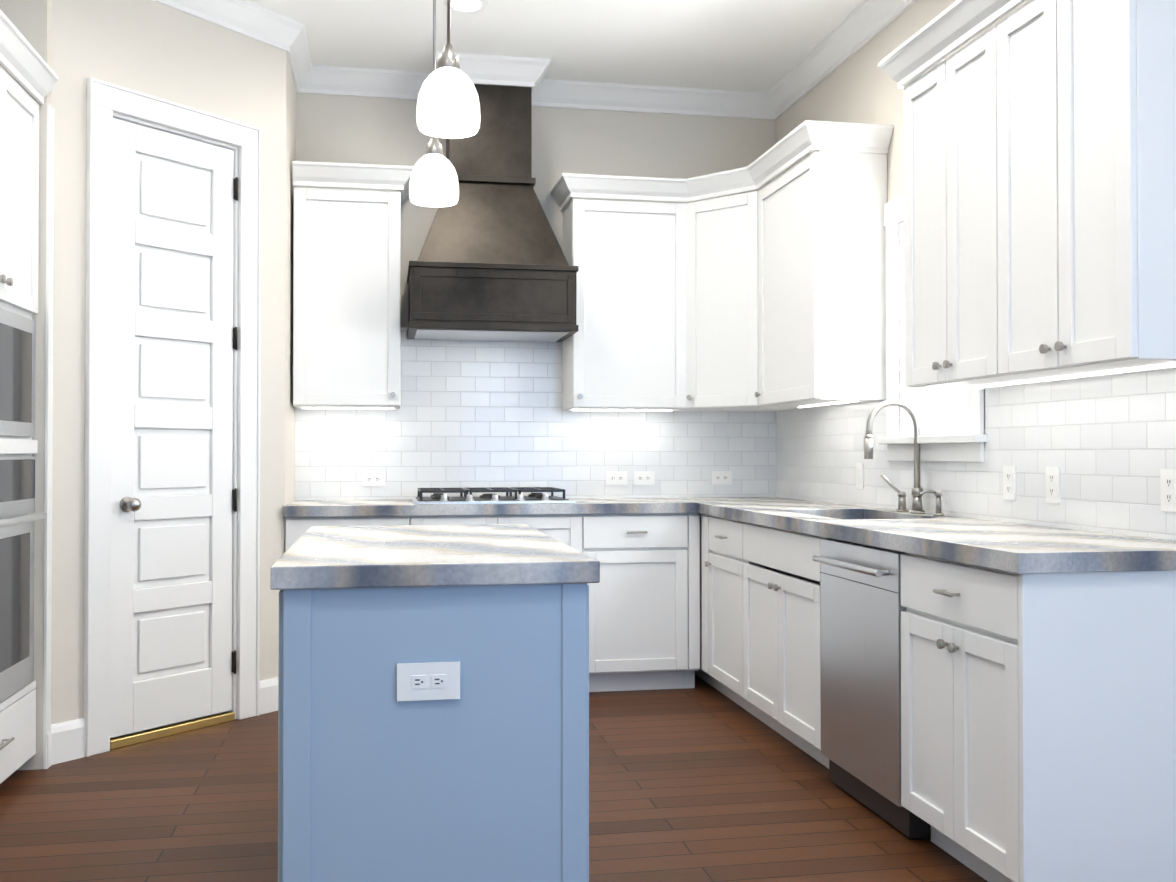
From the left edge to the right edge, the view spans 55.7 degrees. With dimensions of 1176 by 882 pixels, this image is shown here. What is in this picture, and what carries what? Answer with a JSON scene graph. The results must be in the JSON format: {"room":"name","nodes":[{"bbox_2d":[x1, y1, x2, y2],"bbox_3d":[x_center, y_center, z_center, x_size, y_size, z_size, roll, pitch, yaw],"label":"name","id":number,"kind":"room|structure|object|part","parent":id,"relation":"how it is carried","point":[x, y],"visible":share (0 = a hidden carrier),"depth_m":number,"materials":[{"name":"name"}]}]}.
{"room":"kitchen","nodes":[
{"label":"kitchen","id":0,"kind":"room"},
{"bbox_2d":[0,0,51,769],"bbox_3d":[-2.319,-0.353,4.075,0.652,3.100,0.120,0,-1,-10],"label":"wall","id":1,"kind":"structure","parent":0,"point":[31,20],"depth_m":4.07,"materials":[{"name":"beige paint"}]},
{"bbox_2d":[51,0,285,724],"bbox_3d":[-1.728,-0.347,4.620,0.100,3.100,1.110,0,-1,34],"label":"wall","id":2,"kind":"structure","parent":0,"point":[155,49],"depth_m":4.41,"materials":[{"name":"beige paint"}]},
{"bbox_2d":[47,677,277,768],"bbox_3d":[-1.676,1.130,4.548,0.789,0.145,0.848,0,-1,-10],"label":"baseboard","id":3,"kind":"structure","parent":2,"relation":"attached to","point":[66,741],"depth_m":4.18,"materials":[{"name":"white paint"}]},
{"bbox_2d":[110,118,233,737],"bbox_3d":[-1.717,-0.052,4.591,0.430,2.430,0.450,0,-1,-10],"label":"pantry door","id":4,"kind":"structure","parent":2,"relation":"in","point":[171,455],"depth_m":4.57,"materials":[{"name":"white paint"}]},
{"bbox_2d":[84,77,260,756],"bbox_3d":[-1.722,-0.091,4.600,0.128,2.587,0.810,0,-1,34],"label":"door frame","id":5,"kind":"structure","parent":2,"relation":"attached to","point":[105,100],"depth_m":4.45,"materials":[{"name":"white paint"}]},
{"bbox_2d":[284,53,295,552],"bbox_3d":[-1.478,-0.339,5.332,0.100,3.100,0.590,0,-1,-10],"label":"wall","id":6,"kind":"structure","parent":0,"point":[289,406],"depth_m":5.28,"materials":[{"name":"beige paint"}]},
{"bbox_2d":[0,674,987,881],"bbox_3d":[-0.778,1.194,1.294,5.485,0.060,8.950,0,-1,-10],"label":"floor","id":7,"kind":"structure","parent":0,"point":[702,781],"depth_m":3.59,"materials":[{"name":"brown wood"}]},
{"bbox_2d":[0,10,58,783],"bbox_3d":[-2.215,-0.076,3.628,0.692,2.535,0.901,0,-1,-10],"label":"tall cabinet","id":8,"kind":"object","parent":7,"relation":"on","point":[24,64],"visible":0.96,"depth_m":3.87,"materials":[{"name":"white paint"}]},
{"bbox_2d":[110,711,234,749],"bbox_3d":[-1.722,1.185,4.585,0.079,0.034,0.586,0,-1,34],"label":"threshold","id":9,"kind":"object","parent":7,"relation":"on","point":[161,731],"visible":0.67,"depth_m":4.55,"materials":[{"name":"gold metal"}]},
{"bbox_2d":[285,516,424,551],"bbox_3d":[-1.120,0.779,5.374,0.616,0.864,0.608,0,-1,-10],"label":"base cabinet","id":10,"kind":"object","parent":7,"relation":"on","point":[295,527],"depth_m":5.07,"materials":[{"name":"white paint"}]},
{"bbox_2d":[278,583,588,881],"bbox_3d":[-0.435,0.752,3.014,0.680,0.865,1.264,0,-1,-10],"label":"kitchen island","id":11,"kind":"object","parent":7,"relation":"on","point":[484,777],"visible":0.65,"depth_m":2.40,"materials":[{"name":"blue paint"}]},
{"bbox_2d":[397,661,459,700],"bbox_3d":[-0.343,0.517,2.393,0.135,0.080,0.008,0,-1,-10],"label":"outlet","id":12,"kind":"object","parent":11,"relation":"attached to","point":[429,681],"visible":1,"depth_m":2.39,"materials":[{"name":"white plastic"}]},
{"bbox_2d":[270,524,599,589],"bbox_3d":[-0.435,0.294,3.020,0.700,0.049,1.300,0,-1,-10],"label":"island countertop","id":13,"kind":"structure","parent":11,"relation":"on","point":[324,557],"depth_m":2.47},
{"bbox_2d":[425,514,600,691],"bbox_3d":[-0.477,0.780,5.491,0.930,0.864,0.608,0,-1,-10],"label":"base cabinet","id":14,"kind":"object","parent":7,"relation":"on","point":[581,532],"depth_m":5.27,"materials":[{"name":"white paint"}]},
{"bbox_2d":[284,497,691,516],"bbox_3d":[-0.492,0.323,5.478,1.890,0.049,0.630,0,-1,-10],"label":"countertop","id":15,"kind":"structure","parent":14,"relation":"on","point":[297,508],"depth_m":5.20,"materials":[{"name":"grey stone"}]},
{"bbox_2d":[411,487,575,504],"bbox_3d":[-0.476,0.266,5.463,0.760,0.062,0.530,0,-1,-10],"label":"cooktop","id":16,"kind":"object","parent":15,"relation":"in","point":[536,496],"visible":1,"depth_m":5.31,"materials":[{"name":"silver metal"}]},
{"bbox_2d":[601,513,699,691],"bbox_3d":[0.174,0.782,5.611,0.634,0.864,0.608,0,-1,-10],"label":"base cabinet","id":17,"kind":"object","parent":7,"relation":"on","point":[644,613],"depth_m":5.34,"materials":[{"name":"white paint"}]},
{"bbox_2d":[695,513,710,684],"bbox_3d":[0.804,0.782,5.624,0.608,0.864,0.806,0,-1,-10],"label":"base cabinet","id":18,"kind":"object","parent":7,"relation":"on","point":[704,672],"depth_m":5.28,"materials":[{"name":"white paint"}]},
{"bbox_2d":[692,497,1175,584],"bbox_3d":[1.023,0.419,4.354,0.629,0.268,3.386,0,-1,-10],"label":"countertop","id":19,"kind":"structure","parent":18,"relation":"on","point":[1018,548],"depth_m":3.24,"materials":[{"name":"grey stone"}]},
{"bbox_2d":[864,399,943,515],"bbox_3d":[1.201,0.060,4.352,0.252,0.447,0.369,0,-1,-10],"label":"faucet","id":20,"kind":"object","parent":19,"relation":"on","point":[917,492],"visible":1,"depth_m":4.36,"materials":[{"name":"grey metal"}]},
{"bbox_2d":[711,516,828,732],"bbox_3d":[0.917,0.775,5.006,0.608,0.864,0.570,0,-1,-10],"label":"base cabinet","id":21,"kind":"object","parent":7,"relation":"on","point":[766,624],"depth_m":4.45,"materials":[{"name":"white paint"}]},
{"bbox_2d":[812,538,930,839],"bbox_3d":[1.127,0.761,3.637,0.629,0.861,0.604,0,-1,-10],"label":"dishwasher","id":22,"kind":"object","parent":7,"relation":"on","point":[861,608],"visible":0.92,"depth_m":3.54,"materials":[{"name":"silver metal"}]},
{"bbox_2d":[900,553,1175,881],"bbox_3d":[1.280,0.752,3.028,0.608,0.864,0.644,0,-1,-10],"label":"base cabinet","id":23,"kind":"object","parent":7,"relation":"on","point":[1038,727],"depth_m":2.72,"materials":[{"name":"white paint"}]},
{"bbox_2d":[295,93,775,499],"bbox_3d":[-0.937,-0.334,5.779,4.185,3.100,0.106,0,-1,-10],"label":"wall","id":24,"kind":"structure","parent":0,"point":[472,414],"depth_m":5.83,"materials":[{"name":"beige paint"}]},
{"bbox_2d":[292,161,413,409],"bbox_3d":[-1.152,-0.741,5.495,0.572,1.163,0.392,0,-1,-10],"label":"upper cabinet","id":25,"kind":"object","parent":24,"relation":"attached to","point":[346,298],"visible":0.98,"depth_m":5.36,"materials":[{"name":"white paint"}]},
{"bbox_2d":[362,472,384,485],"bbox_3d":[-1.096,0.195,5.685,0.115,0.072,0.008,0,-1,-10],"label":"electrical outlet","id":26,"kind":"object","parent":24,"relation":"attached to","point":[373,478],"visible":1,"depth_m":5.68,"materials":[{"name":"white plastic"}]},
{"bbox_2d":[407,84,578,341],"bbox_3d":[-0.489,-1.204,5.549,0.806,1.362,0.525,0,-1,-10],"label":"range hood","id":27,"kind":"object","parent":24,"relation":"attached to","point":[491,263],"visible":0.94,"depth_m":5.38,"materials":[{"name":"brown metal"}]},
{"bbox_2d":[606,471,626,484],"bbox_3d":[0.153,0.198,5.914,0.115,0.072,0.008,0,-1,-10],"label":"electrical outlet","id":28,"kind":"object","parent":24,"relation":"attached to","point":[616,477],"visible":1,"depth_m":5.91,"materials":[{"name":"white plastic"}]},
{"bbox_2d":[559,174,674,411],"bbox_3d":[0.211,-0.742,5.755,0.635,1.156,0.373,0,-1,-10],"label":"upper cabinet","id":29,"kind":"object","parent":24,"relation":"attached to","point":[621,356],"depth_m":5.61,"materials":[{"name":"white paint"}]},
{"bbox_2d":[634,471,654,484],"bbox_3d":[0.300,0.198,5.941,0.115,0.072,0.008,0,-1,-10],"label":"electrical outlet","id":30,"kind":"object","parent":24,"relation":"attached to","point":[644,477],"visible":1,"depth_m":5.94,"materials":[{"name":"white plastic"}]},
{"bbox_2d":[711,471,731,484],"bbox_3d":[0.723,0.199,6.019,0.115,0.072,0.008,0,-1,-10],"label":"electrical outlet","id":31,"kind":"object","parent":24,"relation":"attached to","point":[721,477],"visible":1,"depth_m":6.02,"materials":[{"name":"white plastic"}]},
{"bbox_2d":[247,0,864,92],"bbox_3d":[-0.778,-1.965,1.331,5.485,0.060,8.950,0,-1,-10],"label":"ceiling","id":32,"kind":"structure","parent":0,"point":[762,46],"depth_m":5.19,"materials":[{"name":"white paint"}]},
{"bbox_2d":[409,0,458,206],"bbox_3d":[-0.465,-1.316,3.368,0.150,1.189,0.150,0,-1,-10],"label":"pendant light","id":33,"kind":"object","parent":32,"relation":"hanging from","point":[433,182],"visible":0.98,"depth_m":3.32,"materials":[{"name":"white glass"}]},
{"bbox_2d":[416,0,479,137],"bbox_3d":[-0.328,-1.325,2.621,0.150,1.189,0.150,0,-1,-10],"label":"pendant light","id":34,"kind":"object","parent":32,"relation":"hanging from","point":[448,104],"visible":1,"depth_m":2.57,"materials":[{"name":"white glass"}]},
{"bbox_2d":[444,0,487,13],"bbox_3d":[-0.526,-1.889,4.818,0.190,0.009,0.190,0,-1,-10],"label":"recessed light","id":35,"kind":"object","parent":32,"relation":"in","point":[468,6],"visible":0.92,"depth_m":4.83,"materials":[{"name":"white paint"}]},
{"bbox_2d":[152,0,915,119],"bbox_3d":[0.182,-1.874,1.506,3.333,0.118,8.750,0,-1,-10],"label":"crown molding","id":36,"kind":"structure","parent":32,"relation":"attached to","point":[859,27],"depth_m":5.61,"materials":[{"name":"white paint"}]},
{"bbox_2d":[776,0,1175,540],"bbox_3d":[1.876,-0.380,1.748,0.106,3.100,8.850,0,-1,-10],"label":"wall","id":37,"kind":"structure","parent":0,"point":[1106,445],"depth_m":3.88,"materials":[{"name":"beige paint"}]},
{"bbox_2d":[675,164,804,411],"bbox_3d":[0.772,-0.742,5.687,0.653,1.156,0.708,0,-1,-10],"label":"upper cabinet","id":38,"kind":"object","parent":37,"relation":"attached to","point":[713,236],"depth_m":5.56,"materials":[{"name":"white paint"}]},
{"bbox_2d":[751,120,890,407],"bbox_3d":[1.027,-0.749,5.093,0.366,1.156,0.776,0,-1,-10],"label":"upper cabinet","id":39,"kind":"object","parent":37,"relation":"attached to","point":[770,297],"depth_m":4.73,"materials":[{"name":"white paint"}]},
{"bbox_2d":[856,463,862,488],"bbox_3d":[1.220,0.157,5.002,0.008,0.115,0.072,0,-1,-10],"label":"electrical outlet","id":40,"kind":"object","parent":37,"relation":"attached to","point":[859,475],"visible":1,"depth_m":4.99,"materials":[{"name":"white plastic"}]},
{"bbox_2d":[878,194,986,461],"bbox_3d":[1.375,-0.465,4.347,0.155,1.090,0.790,0,-1,-10],"label":"window","id":41,"kind":"structure","parent":37,"relation":"in","point":[967,445],"depth_m":4.61,"materials":[{"name":"white paint"}]},
{"bbox_3d":[1.407,-0.465,4.353,0.060,0.866,0.556,0,-1,-10],"label":"window sash","id":42,"kind":"part","parent":41,"relation":"part of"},
{"bbox_2d":[898,0,1027,389],"bbox_3d":[1.322,-0.767,3.592,0.328,1.156,0.662,0,-1,-10],"label":"upper cabinet","id":43,"kind":"object","parent":37,"relation":"attached to","point":[940,95],"depth_m":3.61,"materials":[{"name":"white paint"}]},
{"bbox_2d":[1003,466,1015,499],"bbox_3d":[1.440,0.143,3.803,0.008,0.115,0.072,0,-1,-10],"label":"electrical outlet","id":44,"kind":"object","parent":37,"relation":"attached to","point":[1009,482],"visible":1,"depth_m":3.80,"materials":[{"name":"white plastic"}]},
{"bbox_2d":[1046,467,1059,502],"bbox_3d":[1.485,0.141,3.557,0.008,0.115,0.072,0,-1,-10],"label":"electrical outlet","id":45,"kind":"object","parent":37,"relation":"attached to","point":[1052,484],"visible":1,"depth_m":3.55,"materials":[{"name":"white plastic"}]},
{"bbox_2d":[978,0,1175,383],"bbox_3d":[1.420,-0.773,3.058,0.328,1.156,0.662,0,-1,-10],"label":"upper cabinet","id":46,"kind":"object","parent":37,"relation":"attached to","point":[1039,191],"depth_m":2.94,"materials":[{"name":"white paint"}]},
{"bbox_2d":[1160,469,1175,511],"bbox_3d":[1.582,0.134,3.026,0.008,0.115,0.072,0,-1,-10],"label":"electrical outlet","id":47,"kind":"object","parent":37,"relation":"attached to","point":[1168,488],"visible":1,"depth_m":3.03,"materials":[{"name":"white plastic"}]},
{"label":"outside","id":48,"kind":"structure","parent":0,"visible":0},
{"bbox_2d":[924,388,966,422],"bbox_3d":[1.653,-0.465,4.398,0.010,2.490,2.180,0,-1,-10],"label":"window","id":49,"kind":"structure","parent":48,"point":[941,403],"depth_m":4.87,"materials":[{"name":"white"}]}
]}

